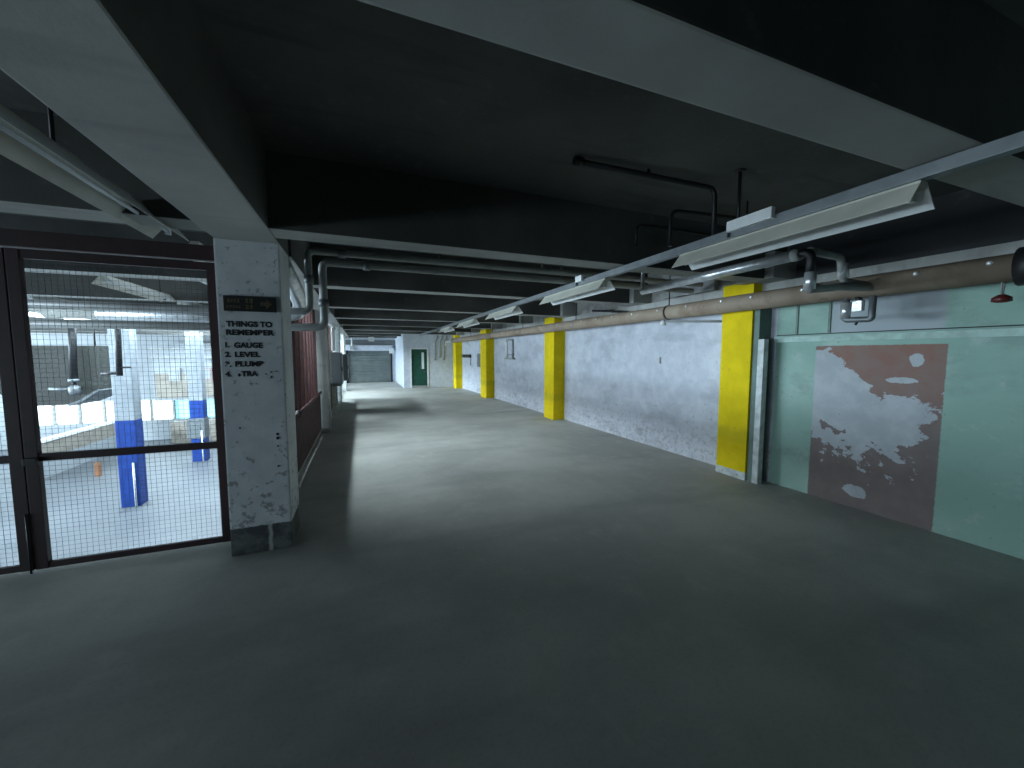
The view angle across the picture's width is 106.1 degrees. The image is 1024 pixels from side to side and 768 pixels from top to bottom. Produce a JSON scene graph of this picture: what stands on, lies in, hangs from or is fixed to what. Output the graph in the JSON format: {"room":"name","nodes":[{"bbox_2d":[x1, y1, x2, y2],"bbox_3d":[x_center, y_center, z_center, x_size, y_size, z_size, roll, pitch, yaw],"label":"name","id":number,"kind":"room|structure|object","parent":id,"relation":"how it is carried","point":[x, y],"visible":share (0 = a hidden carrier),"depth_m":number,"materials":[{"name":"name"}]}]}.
{"room":"parking garage","nodes":[
{"label":"parking garage","id":0,"kind":"room"},
{"bbox_2d":[0,333,214,449],"bbox_3d":[-19.843,-0.050,21.561,19.500,6.350,0.300,-2,5,-21],"label":"wall","id":1,"kind":"structure","parent":0,"point":[142,360],"depth_m":21.11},
{"bbox_2d":[38,399,214,426],"bbox_3d":[-20.601,1.461,21.285,9.000,1.260,0.160,-2,5,-21],"label":"window","id":2,"kind":"structure","parent":1,"relation":"in","point":[161,406],"depth_m":20.73,"materials":[{"name":"white"}]},
{"bbox_2d":[0,439,221,566],"bbox_3d":[-14.217,4.341,7.363,19.420,0.200,31.400,-2,5,-21],"label":"floor","id":3,"kind":"structure","parent":0,"point":[182,463],"depth_m":12.07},
{"bbox_2d":[41,419,116,477],"bbox_3d":[-19.104,2.743,17.061,0.350,1.480,6.200,-2,5,-21],"label":"parapet","id":4,"kind":"object","parent":3,"relation":"on","point":[93,439],"visible":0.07,"depth_m":16.62,"materials":[{"name":"white concrete"}]},
{"bbox_2d":[94,462,101,476],"bbox_3d":[-16.305,3.357,15.164,0.150,0.550,0.150,-2,5,-21],"label":"stub","id":5,"kind":"object","parent":3,"relation":"on","point":[97,472],"visible":0.89,"depth_m":15.11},
{"bbox_2d":[107,329,148,507],"bbox_3d":[-12.078,0.977,12.108,0.480,5.770,0.540,-2,5,-21],"label":"column","id":6,"kind":"structure","parent":3,"relation":"on","point":[127,374],"depth_m":12.00,"materials":[{"name":"white paint"}]},
{"bbox_2d":[150,343,216,443],"bbox_3d":[-16.073,0.426,21.569,6.300,5.400,0.500,-2,5,-21],"label":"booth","id":7,"kind":"object","parent":3,"relation":"on","point":[182,385],"visible":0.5,"depth_m":20.70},
{"bbox_2d":[184,332,209,461],"bbox_3d":[-14.127,0.579,17.223,0.640,5.770,0.590,-2,5,-21],"label":"column","id":8,"kind":"structure","parent":3,"relation":"on","point":[198,374],"depth_m":17.05,"materials":[{"name":"white paint"}]},
{"bbox_2d":[345,338,395,381],"bbox_3d":[-7.381,-1.833,25.125,7.200,3.350,0.300,-2,5,-21],"label":"wall","id":9,"kind":"structure","parent":0,"point":[393,346],"depth_m":24.80,"materials":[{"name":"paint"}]},
{"bbox_2d":[298,409,332,476],"bbox_3d":[-6.426,0.664,13.934,0.090,0.110,21.540,-2,5,-21],"label":"trim","id":10,"kind":"structure","parent":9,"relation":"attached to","point":[312,447],"depth_m":6.69,"materials":[{"name":"grey concrete"}]},
{"bbox_2d":[290,300,321,471],"bbox_3d":[-3.433,-0.122,6.231,0.237,2.655,5.150,-2,5,-21],"label":"fence","id":11,"kind":"object","parent":10,"relation":"on","point":[306,395],"visible":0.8,"depth_m":6.61,"materials":[{"name":"red metal"}]},
{"bbox_2d":[328,326,331,409],"bbox_3d":[-5.457,-0.493,11.418,0.165,2.590,4.950,-2,5,-21],"label":"fence","id":12,"kind":"object","parent":10,"relation":"on","point":[329,328],"visible":0.15,"depth_m":12.33,"materials":[{"name":"metal"}]},
{"bbox_2d":[345,340,394,382],"bbox_3d":[-8.826,-1.409,24.128,2.960,2.660,0.740,-2,5,-21],"label":"door","id":13,"kind":"structure","parent":9,"relation":"in","point":[375,364],"depth_m":24.31,"materials":[{"name":"grey paint"}]},
{"bbox_2d":[395,334,452,387],"bbox_3d":[-5.287,-1.446,23.069,2.846,2.900,5.100,-2,5,-21],"label":"wall","id":14,"kind":"structure","parent":0,"point":[440,372],"depth_m":20.83,"materials":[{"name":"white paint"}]},
{"bbox_2d":[410,348,428,387],"bbox_3d":[-4.940,-0.858,20.536,0.960,2.120,0.142,-2,5,-21],"label":"door","id":15,"kind":"structure","parent":14,"relation":"in","point":[419,358],"depth_m":20.53,"materials":[{"name":"green paint"}]},
{"bbox_2d":[0,382,1023,767],"bbox_3d":[-6.668,1.242,9.490,17.400,0.350,30.300,-2,5,-21],"label":"floor","id":16,"kind":"structure","parent":0,"point":[467,579],"depth_m":2.56,"materials":[{"name":"concrete"}]},
{"bbox_2d":[0,228,213,261],"bbox_3d":[-3.939,0.177,3.100,2.844,2.765,0.080,-2,5,-21],"label":"frame","id":17,"kind":"object","parent":16,"relation":"on","point":[9,238],"visible":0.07,"depth_m":3.18,"materials":[{"name":"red metal"}]},
{"bbox_2d":[0,248,35,574],"bbox_3d":[-4.595,0.270,2.841,1.389,2.620,0.066,-2,5,-21],"label":"gate","id":18,"kind":"object","parent":17,"relation":"attached to","point":[8,378],"visible":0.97,"depth_m":3.08,"materials":[{"name":"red metal"}]},
{"bbox_2d":[4,248,230,569],"bbox_3d":[-3.311,0.222,3.333,1.350,2.600,0.080,-2,5,-21],"label":"gate","id":19,"kind":"object","parent":17,"relation":"attached to","point":[34,458],"visible":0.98,"depth_m":3.25,"materials":[{"name":"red metal"}]},
{"bbox_2d":[213,238,299,555],"bbox_3d":[-2.354,-0.129,3.591,0.480,3.300,0.519,-2,5,-21],"label":"concrete pillar","id":20,"kind":"structure","parent":16,"relation":"on","point":[256,355],"depth_m":3.42,"materials":[{"name":"white paint"}]},
{"bbox_2d":[94,258,305,322],"bbox_3d":[-3.306,-0.984,4.027,2.022,0.626,1.142,-2,5,-21],"label":"pipe","id":21,"kind":"object","parent":20,"relation":"attached to","point":[297,294],"visible":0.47,"depth_m":4.25,"materials":[{"name":"metal"}]},
{"bbox_2d":[223,295,276,312],"bbox_3d":[-2.263,-0.692,3.331,0.384,0.129,0.028,-2,5,-21],"label":"arrow sign","id":22,"kind":"object","parent":20,"relation":"attached to","point":[230,303],"visible":1,"depth_m":3.32,"materials":[{"name":"black plastic"}]},
{"bbox_2d":[315,310,331,432],"bbox_3d":[-4.464,-0.275,8.868,0.460,2.770,0.460,-2,5,-21],"label":"column","id":23,"kind":"structure","parent":16,"relation":"on","point":[322,336],"depth_m":8.72,"materials":[{"name":"grey concrete"}]},
{"bbox_2d":[330,352,343,414],"bbox_3d":[-5.311,-0.038,11.753,0.315,1.850,1.100,-2,5,-21],"label":"tall cabinet","id":24,"kind":"object","parent":16,"relation":"on","point":[336,358],"visible":1,"depth_m":11.24,"materials":[{"name":"grey metal"}]},
{"bbox_2d":[332,327,341,403],"bbox_3d":[-6.474,-0.674,13.994,0.460,2.770,0.460,-2,5,-21],"label":"column","id":25,"kind":"structure","parent":16,"relation":"on","point":[337,331],"depth_m":13.80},
{"bbox_2d":[340,334,346,390],"bbox_3d":[-8.368,-1.050,18.822,0.460,2.770,0.460,-2,5,-21],"label":"column","id":26,"kind":"structure","parent":16,"relation":"on","point":[344,382],"depth_m":18.63,"materials":[{"name":"white paint"}]},
{"bbox_2d":[342,354,348,398],"bbox_3d":[-6.557,-0.267,15.016,0.375,1.800,1.300,-2,5,-21],"label":"tall cabinet","id":27,"kind":"object","parent":16,"relation":"on","point":[345,356],"visible":0.47,"depth_m":14.43,"materials":[{"name":"grey metal"}]},
{"bbox_2d":[453,335,462,387],"bbox_3d":[-2.861,-1.189,20.406,0.380,2.800,0.650,-2,5,-21],"label":"wall column","id":28,"kind":"structure","parent":16,"relation":"on","point":[457,347],"depth_m":20.13,"materials":[{"name":"yellow paint"}]},
{"bbox_2d":[480,329,493,397],"bbox_3d":[-1.015,-0.847,16.014,0.380,2.800,0.800,-2,5,-21],"label":"wall column","id":29,"kind":"structure","parent":16,"relation":"on","point":[486,345],"depth_m":15.69,"materials":[{"name":"yellow paint"}]},
{"bbox_2d":[544,317,564,419],"bbox_3d":[1.200,-0.436,10.743,0.380,2.800,0.580,-2,5,-21],"label":"wall column","id":30,"kind":"structure","parent":16,"relation":"on","point":[554,346],"depth_m":10.53,"materials":[{"name":"yellow paint"}]},
{"bbox_2d":[715,283,761,480],"bbox_3d":[3.368,-0.040,5.658,0.322,2.800,0.488,-2,5,-21],"label":"wall column","id":31,"kind":"structure","parent":16,"relation":"on","point":[737,327],"depth_m":5.58,"materials":[{"name":"yellow paint"}]},
{"bbox_2d":[747,308,771,481],"bbox_3d":[3.471,0.081,5.401,0.231,2.600,0.080,-2,5,-21],"label":"board","id":32,"kind":"object","parent":16,"relation":"on","point":[762,320],"visible":0.36,"depth_m":5.35,"materials":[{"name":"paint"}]},
{"bbox_2d":[751,339,768,483],"bbox_3d":[3.420,0.389,5.311,0.090,2.000,0.085,-2,5,-21],"label":"post","id":33,"kind":"object","parent":16,"relation":"on","point":[762,360],"visible":1,"depth_m":5.28,"materials":[{"name":"grey metal"}]},
{"bbox_2d":[0,0,1023,273],"bbox_3d":[-11.013,-2.311,8.101,26.300,0.250,31.400,-2,5,-21],"label":"ceiling","id":34,"kind":"structure","parent":0,"point":[354,82],"depth_m":2.56,"materials":[{"name":"concrete"}]},
{"bbox_2d":[29,312,44,317],"bbox_3d":[-11.990,-1.961,9.119,0.244,0.626,1.950,-2,5,-21],"label":"fitting","id":35,"kind":"object","parent":34,"relation":"hanging from","point":[31,314],"visible":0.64,"depth_m":9.85,"materials":[{"name":"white metal"}]},
{"bbox_2d":[0,329,111,405],"bbox_3d":[-15.608,-0.948,13.384,2.700,3.310,1.640,-2,5,-21],"label":"ventilation unit","id":36,"kind":"object","parent":34,"relation":"hanging from","point":[86,368],"visible":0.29,"depth_m":12.90,"materials":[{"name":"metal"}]},
{"bbox_2d":[27,296,93,310],"bbox_3d":[-8.807,-1.841,7.576,0.244,0.626,1.950,-2,5,-21],"label":"fitting","id":37,"kind":"object","parent":34,"relation":"hanging from","point":[28,297],"visible":0.12,"depth_m":7.08,"materials":[{"name":"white metal"}]},
{"bbox_2d":[48,328,80,394],"bbox_3d":[-14.768,-1.088,12.647,0.823,2.904,0.300,-2,5,-21],"label":"pipe","id":38,"kind":"object","parent":34,"relation":"hanging from","point":[72,337],"visible":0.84,"depth_m":12.70,"materials":[{"name":"black metal"}]},
{"bbox_2d":[0,104,188,240],"bbox_3d":[-2.452,-1.425,2.239,0.244,0.626,1.950,-2,5,-21],"label":"fitting","id":39,"kind":"object","parent":34,"relation":"hanging from","point":[21,142],"visible":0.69,"depth_m":2.05,"materials":[{"name":"metal"}]},
{"bbox_2d":[100,329,130,375],"bbox_3d":[-11.671,-1.334,11.264,0.687,2.194,0.153,-1,5,-18],"label":"pipe","id":40,"kind":"object","parent":34,"relation":"hanging from","point":[117,333],"visible":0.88,"depth_m":11.29,"materials":[{"name":"black metal"}]},
{"bbox_2d":[91,276,175,301],"bbox_3d":[-5.848,-1.722,6.053,0.244,0.626,1.950,-2,5,-21],"label":"fitting","id":41,"kind":"object","parent":34,"relation":"hanging from","point":[103,281],"visible":0.77,"depth_m":5.78,"materials":[{"name":"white metal"}]},
{"bbox_2d":[0,0,348,337],"bbox_3d":[-4.830,-2.030,9.794,0.530,0.594,30.000,-2,5,-21],"label":"ceiling beam","id":42,"kind":"structure","parent":34,"relation":"attached to","point":[147,82],"depth_m":1.59,"materials":[{"name":"concrete"}]},
{"bbox_2d":[330,324,335,350],"bbox_3d":[-6.013,-1.533,12.977,0.070,0.840,1.500,-2,5,-21],"label":"board","id":43,"kind":"object","parent":42,"relation":"hanging from","point":[332,327],"visible":1,"depth_m":12.51,"materials":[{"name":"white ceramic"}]},
{"bbox_2d":[342,333,344,352],"bbox_3d":[-7.891,-1.903,18.054,0.080,0.890,1.050,-2,5,-21],"label":"board","id":44,"kind":"object","parent":42,"relation":"hanging from","point":[343,335],"visible":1,"depth_m":17.58,"materials":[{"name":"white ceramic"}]},
{"bbox_2d":[177,302,200,304],"bbox_3d":[-6.759,-1.903,8.375,0.244,0.626,1.950,-2,5,-21],"label":"fitting","id":45,"kind":"object","parent":34,"relation":"hanging from","point":[178,303],"visible":0.15,"depth_m":7.60,"materials":[{"name":"black metal"}]},
{"bbox_2d":[189,241,213,262],"bbox_3d":[-3.344,-1.603,4.514,0.244,0.626,1.950,-2,5,-21],"label":"fitting","id":46,"kind":"object","parent":34,"relation":"hanging from","point":[190,242],"visible":0.12,"depth_m":3.63,"materials":[{"name":"black metal"}]},
{"bbox_2d":[30,331,396,337],"bbox_3d":[-16.107,-2.832,20.063,24.927,0.590,0.280,-2,5,-21],"label":"ceiling beam","id":47,"kind":"structure","parent":34,"relation":"attached to","point":[78,332],"depth_m":19.21,"materials":[{"name":"concrete"}]},
{"bbox_2d":[30,327,400,335],"bbox_3d":[-15.131,-2.645,17.661,24.990,0.590,0.280,-2,5,-21],"label":"ceiling beam","id":48,"kind":"structure","parent":34,"relation":"attached to","point":[31,329],"depth_m":17.34,"materials":[{"name":"concrete"}]},
{"bbox_2d":[37,318,470,331],"bbox_3d":[-13.179,-2.271,12.855,25.114,0.590,0.280,-2,5,-21],"label":"ceiling beam","id":49,"kind":"structure","parent":34,"relation":"attached to","point":[345,327],"depth_m":15.94,"materials":[{"name":"concrete"}]},
{"bbox_2d":[28,309,490,328],"bbox_3d":[-12.166,-2.076,10.360,25.179,0.590,0.280,-2,5,-21],"label":"ceiling beam","id":50,"kind":"structure","parent":34,"relation":"attached to","point":[56,313],"depth_m":13.11,"materials":[{"name":"concrete"}]},
{"bbox_2d":[28,297,518,323],"bbox_3d":[-11.171,-1.885,7.911,25.243,0.590,0.280,-2,5,-21],"label":"ceiling beam","id":51,"kind":"structure","parent":34,"relation":"attached to","point":[340,313],"depth_m":10.84,"materials":[{"name":"concrete"}]},
{"bbox_2d":[25,272,574,316],"bbox_3d":[-10.195,-1.698,5.508,25.305,0.590,0.280,-2,5,-21],"label":"ceiling beam","id":52,"kind":"structure","parent":34,"relation":"attached to","point":[338,298],"depth_m":8.02,"materials":[{"name":"concrete"}]},
{"bbox_2d":[0,214,647,304],"bbox_3d":[-9.201,-1.507,3.059,25.369,0.590,0.280,-2,5,-21],"label":"ceiling beam","id":53,"kind":"structure","parent":34,"relation":"attached to","point":[337,277],"depth_m":5.65,"materials":[{"name":"concrete"}]},
{"bbox_2d":[592,310,623,312],"bbox_3d":[2.071,-1.521,8.125,0.066,0.214,1.209,-2,5,-25],"label":"cable","id":54,"kind":"object","parent":53,"relation":"hanging from","point":[612,311],"visible":0.91,"depth_m":8.18,"materials":[{"name":"black rubber"}]},
{"bbox_2d":[350,338,353,349],"bbox_3d":[-9.716,-2.721,23.333,0.220,1.300,0.200,-2,5,-21],"label":"stand","id":55,"kind":"object","parent":34,"relation":"attached to","point":[351,346],"visible":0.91,"depth_m":23.30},
{"bbox_2d":[29,253,693,330],"bbox_3d":[-0.919,-1.269,4.715,8.185,1.321,0.135,-2,5,-21],"label":"pipe","id":56,"kind":"object","parent":34,"relation":"hanging from","point":[323,302],"visible":0.73,"depth_m":4.26,"materials":[{"name":"black metal"}]},
{"bbox_2d":[27,247,703,314],"bbox_3d":[-0.852,-1.339,4.545,8.191,1.156,0.136,-2,5,-21],"label":"pipe","id":57,"kind":"object","parent":34,"relation":"hanging from","point":[340,253],"visible":0.73,"depth_m":4.09,"materials":[{"name":"black metal"}]},
{"bbox_2d":[0,107,787,281],"bbox_3d":[-8.217,-1.319,0.638,25.432,0.590,0.280,-2,5,-21],"label":"ceiling beam","id":58,"kind":"structure","parent":34,"relation":"attached to","point":[309,199],"depth_m":3.35,"materials":[{"name":"concrete"}]},
{"bbox_2d":[346,330,455,334],"bbox_3d":[-14.155,-2.458,15.258,25.052,0.590,0.280,-2,5,-21],"label":"ceiling beam","id":59,"kind":"structure","parent":34,"relation":"attached to","point":[347,331],"depth_m":18.48,"materials":[{"name":"concrete"}]},
{"bbox_2d":[572,156,716,235],"bbox_3d":[1.173,-1.526,3.277,1.453,0.575,0.068,-2,5,-19],"label":"pipe","id":60,"kind":"object","parent":34,"relation":"hanging from","point":[577,161],"visible":0.93,"depth_m":3.26,"materials":[{"name":"metal"}]},
{"bbox_2d":[634,224,710,245],"bbox_3d":[2.190,-1.695,4.371,1.883,0.400,0.045,-2,5,-19],"label":"pipe","id":61,"kind":"object","parent":34,"relation":"hanging from","point":[639,225],"visible":0.64,"depth_m":4.15,"materials":[{"name":"metal"}]},
{"bbox_2d":[357,0,1023,206],"bbox_3d":[-7.241,-1.131,-1.765,25.494,0.590,0.280,-2,5,-21],"label":"ceiling beam","id":62,"kind":"structure","parent":34,"relation":"attached to","point":[902,84],"depth_m":1.42,"materials":[{"name":"concrete"}]},
{"bbox_2d":[668,209,735,246],"bbox_3d":[2.302,-1.651,4.129,1.465,0.450,0.040,-1,5,-16],"label":"pipe","id":63,"kind":"object","parent":34,"relation":"hanging from","point":[681,211],"visible":0.67,"depth_m":3.95,"materials":[{"name":"metal"}]},
{"bbox_2d":[419,131,1023,335],"bbox_3d":[-0.633,-1.930,8.971,0.065,0.665,21.400,-2,5,-21],"label":"rail","id":64,"kind":"object","parent":34,"relation":"hanging from","point":[1014,143],"visible":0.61,"depth_m":2.27,"materials":[{"name":"metal"}]},
{"bbox_2d":[438,326,453,332],"bbox_3d":[-2.272,-1.867,13.244,0.244,0.126,1.620,-2,5,-21],"label":"fitting","id":65,"kind":"object","parent":64,"relation":"attached to","point":[450,328],"visible":1,"depth_m":13.03,"materials":[{"name":"metal"}]},
{"bbox_2d":[456,319,479,327],"bbox_3d":[-1.235,-1.660,10.598,0.244,0.126,1.620,-2,5,-21],"label":"fitting","id":66,"kind":"object","parent":64,"relation":"attached to","point":[472,322],"visible":0.98,"depth_m":10.40,"materials":[{"name":"metal"}]},
{"bbox_2d":[485,306,522,319],"bbox_3d":[-0.197,-1.454,7.952,0.244,0.126,1.620,-2,5,-21],"label":"fitting","id":67,"kind":"object","parent":64,"relation":"attached to","point":[515,310],"visible":1,"depth_m":7.74,"materials":[{"name":"metal"}]},
{"bbox_2d":[539,278,614,304],"bbox_3d":[0.834,-1.249,5.324,0.244,0.126,1.620,-2,5,-21],"label":"fitting","id":68,"kind":"object","parent":64,"relation":"attached to","point":[602,285],"visible":1,"depth_m":5.10,"materials":[{"name":"metal"}]},
{"bbox_2d":[575,275,583,285],"bbox_3d":[0.873,-1.349,5.009,0.039,0.112,0.162,-2,5,-21],"label":"junction box","id":69,"kind":"object","parent":64,"relation":"attached to","point":[580,278],"visible":1,"depth_m":4.98,"materials":[{"name":"white metal"}]},
{"bbox_2d":[726,206,774,237],"bbox_3d":[1.732,-1.179,2.818,0.039,0.112,0.362,-2,5,-21],"label":"junction box","id":70,"kind":"object","parent":64,"relation":"attached to","point":[766,214],"visible":1,"depth_m":2.78,"materials":[{"name":"grey metal"}]},
{"bbox_2d":[672,180,934,269],"bbox_3d":[1.843,-1.049,2.752,0.244,0.126,1.620,-2,5,-21],"label":"fitting","id":71,"kind":"object","parent":64,"relation":"attached to","point":[912,198],"visible":1,"depth_m":2.43,"materials":[{"name":"metal"}]},
{"bbox_2d":[445,247,1023,345],"bbox_3d":[0.292,-1.925,11.772,0.301,1.110,19.355,-2,5,-23],"label":"pipe","id":72,"kind":"object","parent":34,"relation":"hanging from","point":[1005,268],"visible":0.94,"depth_m":4.21,"materials":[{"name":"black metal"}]},
{"bbox_2d":[660,320,721,325],"bbox_3d":[2.919,-1.053,6.329,0.098,0.164,1.098,-3,5,-32],"label":"pipe","id":73,"kind":"object","parent":72,"relation":"attached to","point":[663,322],"visible":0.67,"depth_m":6.36,"materials":[{"name":"grey metal"}]},
{"bbox_2d":[840,295,876,324],"bbox_3d":[3.579,-0.760,3.986,0.088,0.305,0.305,-2,5,-21],"label":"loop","id":74,"kind":"object","parent":72,"relation":"hanging from","point":[858,304],"visible":0.98,"depth_m":3.96,"materials":[{"name":"metal"}]},
{"bbox_2d":[990,282,1012,302],"bbox_3d":[3.965,-0.752,3.112,0.116,0.186,0.116,-2,5,-21],"label":"fitting","id":75,"kind":"object","parent":72,"relation":"hanging from","point":[1002,298],"visible":0.97,"depth_m":3.10,"materials":[{"name":"metal"}]},
{"bbox_2d":[735,168,745,218],"bbox_3d":[1.930,-1.536,3.276,0.080,0.554,0.080,-2,5,-21],"label":"rod","id":76,"kind":"object","parent":34,"relation":"hanging from","point":[740,171],"visible":0.86,"depth_m":3.26,"materials":[{"name":"metal"}]},
{"bbox_2d":[640,201,873,294],"bbox_3d":[2.682,-1.406,4.545,1.080,1.023,2.241,-2,5,-21],"label":"pipe","id":77,"kind":"object","parent":34,"relation":"hanging from","point":[810,275],"visible":0.98,"depth_m":3.68,"materials":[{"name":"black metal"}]},
{"bbox_2d":[462,189,1023,559],"bbox_3d":[0.907,-0.833,12.300,1.131,3.350,30.300,-2,5,-21],"label":"wall","id":78,"kind":"structure","parent":0,"point":[927,434],"depth_m":4.35,"materials":[{"name":"white concrete"}]},
{"bbox_2d":[461,354,470,364],"bbox_3d":[-2.312,-1.218,19.299,0.190,0.530,1.500,-2,5,-21],"label":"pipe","id":79,"kind":"object","parent":78,"relation":"attached to","point":[463,355],"visible":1,"depth_m":19.02,"materials":[{"name":"black metal"}]},
{"bbox_2d":[468,328,480,332],"bbox_3d":[-1.689,-2.487,17.345,0.440,0.335,0.520,-2,5,-21],"label":"beam bearing","id":80,"kind":"structure","parent":78,"relation":"attached to","point":[472,329],"depth_m":17.12,"materials":[{"name":"grey concrete"}]},
{"bbox_2d":[477,354,480,366],"bbox_3d":[-1.382,-1.049,17.066,0.175,0.600,0.650,-2,5,-21],"label":"wall box","id":81,"kind":"object","parent":78,"relation":"attached to","point":[478,355],"visible":0.5,"depth_m":17.09,"materials":[{"name":"grey paint"}]},
{"bbox_2d":[491,323,502,328],"bbox_3d":[-0.646,-2.294,14.861,0.440,0.335,0.520,-2,5,-21],"label":"beam bearing","id":82,"kind":"structure","parent":78,"relation":"attached to","point":[495,325],"depth_m":14.62,"materials":[{"name":"grey concrete"}]},
{"bbox_2d":[498,339,514,359],"bbox_3d":[-0.218,-1.287,14.356,0.100,0.735,1.604,-2,5,-21],"label":"pipe","id":83,"kind":"object","parent":78,"relation":"attached to","point":[507,340],"visible":1,"depth_m":14.26,"materials":[{"name":"grey metal"}]},
{"bbox_2d":[518,315,532,324],"bbox_3d":[0.379,-2.104,12.424,0.440,0.335,0.520,-2,5,-21],"label":"beam bearing","id":84,"kind":"structure","parent":78,"relation":"attached to","point":[523,320],"depth_m":12.19,"materials":[{"name":"grey concrete"}]},
{"bbox_2d":[555,302,576,317],"bbox_3d":[1.383,-1.918,10.032,0.440,0.335,0.520,-2,5,-21],"label":"beam bearing","id":85,"kind":"structure","parent":78,"relation":"attached to","point":[566,309],"depth_m":9.79,"materials":[{"name":"grey concrete"}]},
{"bbox_2d":[617,289,651,306],"bbox_3d":[2.408,-1.728,7.595,0.440,0.335,0.520,-2,5,-21],"label":"beam bearing","id":86,"kind":"structure","parent":78,"relation":"attached to","point":[635,298],"depth_m":7.36,"materials":[{"name":"grey concrete"}]},
{"bbox_2d":[663,275,717,298],"bbox_3d":[2.999,-1.738,6.534,0.070,0.450,1.100,-2,5,-21],"label":"panel","id":87,"kind":"object","parent":78,"relation":"attached to","point":[709,285],"visible":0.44,"depth_m":6.38,"materials":[{"name":"grey metal"}]},
{"bbox_2d":[460,240,1023,336],"bbox_3d":[1.678,-1.666,9.606,0.110,0.100,24.870,-2,5,-23],"label":"trim","id":88,"kind":"structure","parent":78,"relation":"attached to","point":[1010,247],"depth_m":4.27,"materials":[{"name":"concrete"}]},
{"bbox_2d":[737,251,796,284],"bbox_3d":[3.421,-1.540,5.185,0.440,0.335,0.520,-2,5,-21],"label":"beam bearing","id":89,"kind":"structure","parent":78,"relation":"attached to","point":[786,271],"depth_m":4.96,"materials":[{"name":"grey concrete"}]},
{"bbox_2d":[795,305,799,333],"bbox_3d":[3.730,-0.933,5.017,0.034,0.560,0.025,-2,5,-21],"label":"strip","id":90,"kind":"object","parent":78,"relation":"attached to","point":[797,310],"visible":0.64,"depth_m":5.01,"materials":[{"name":"grey paint"}]},
{"bbox_2d":[827,302,831,332],"bbox_3d":[3.873,-0.906,4.677,0.034,0.560,0.025,-2,5,-21],"label":"strip","id":91,"kind":"object","parent":78,"relation":"attached to","point":[830,303],"visible":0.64,"depth_m":4.68,"materials":[{"name":"grey paint"}]},
{"bbox_2d":[774,324,1023,342],"bbox_3d":[5.080,-0.328,1.760,0.070,0.070,7.619,-2,5,-23],"label":"trim","id":92,"kind":"structure","parent":78,"relation":"attached to","point":[1005,332],"depth_m":3.96,"materials":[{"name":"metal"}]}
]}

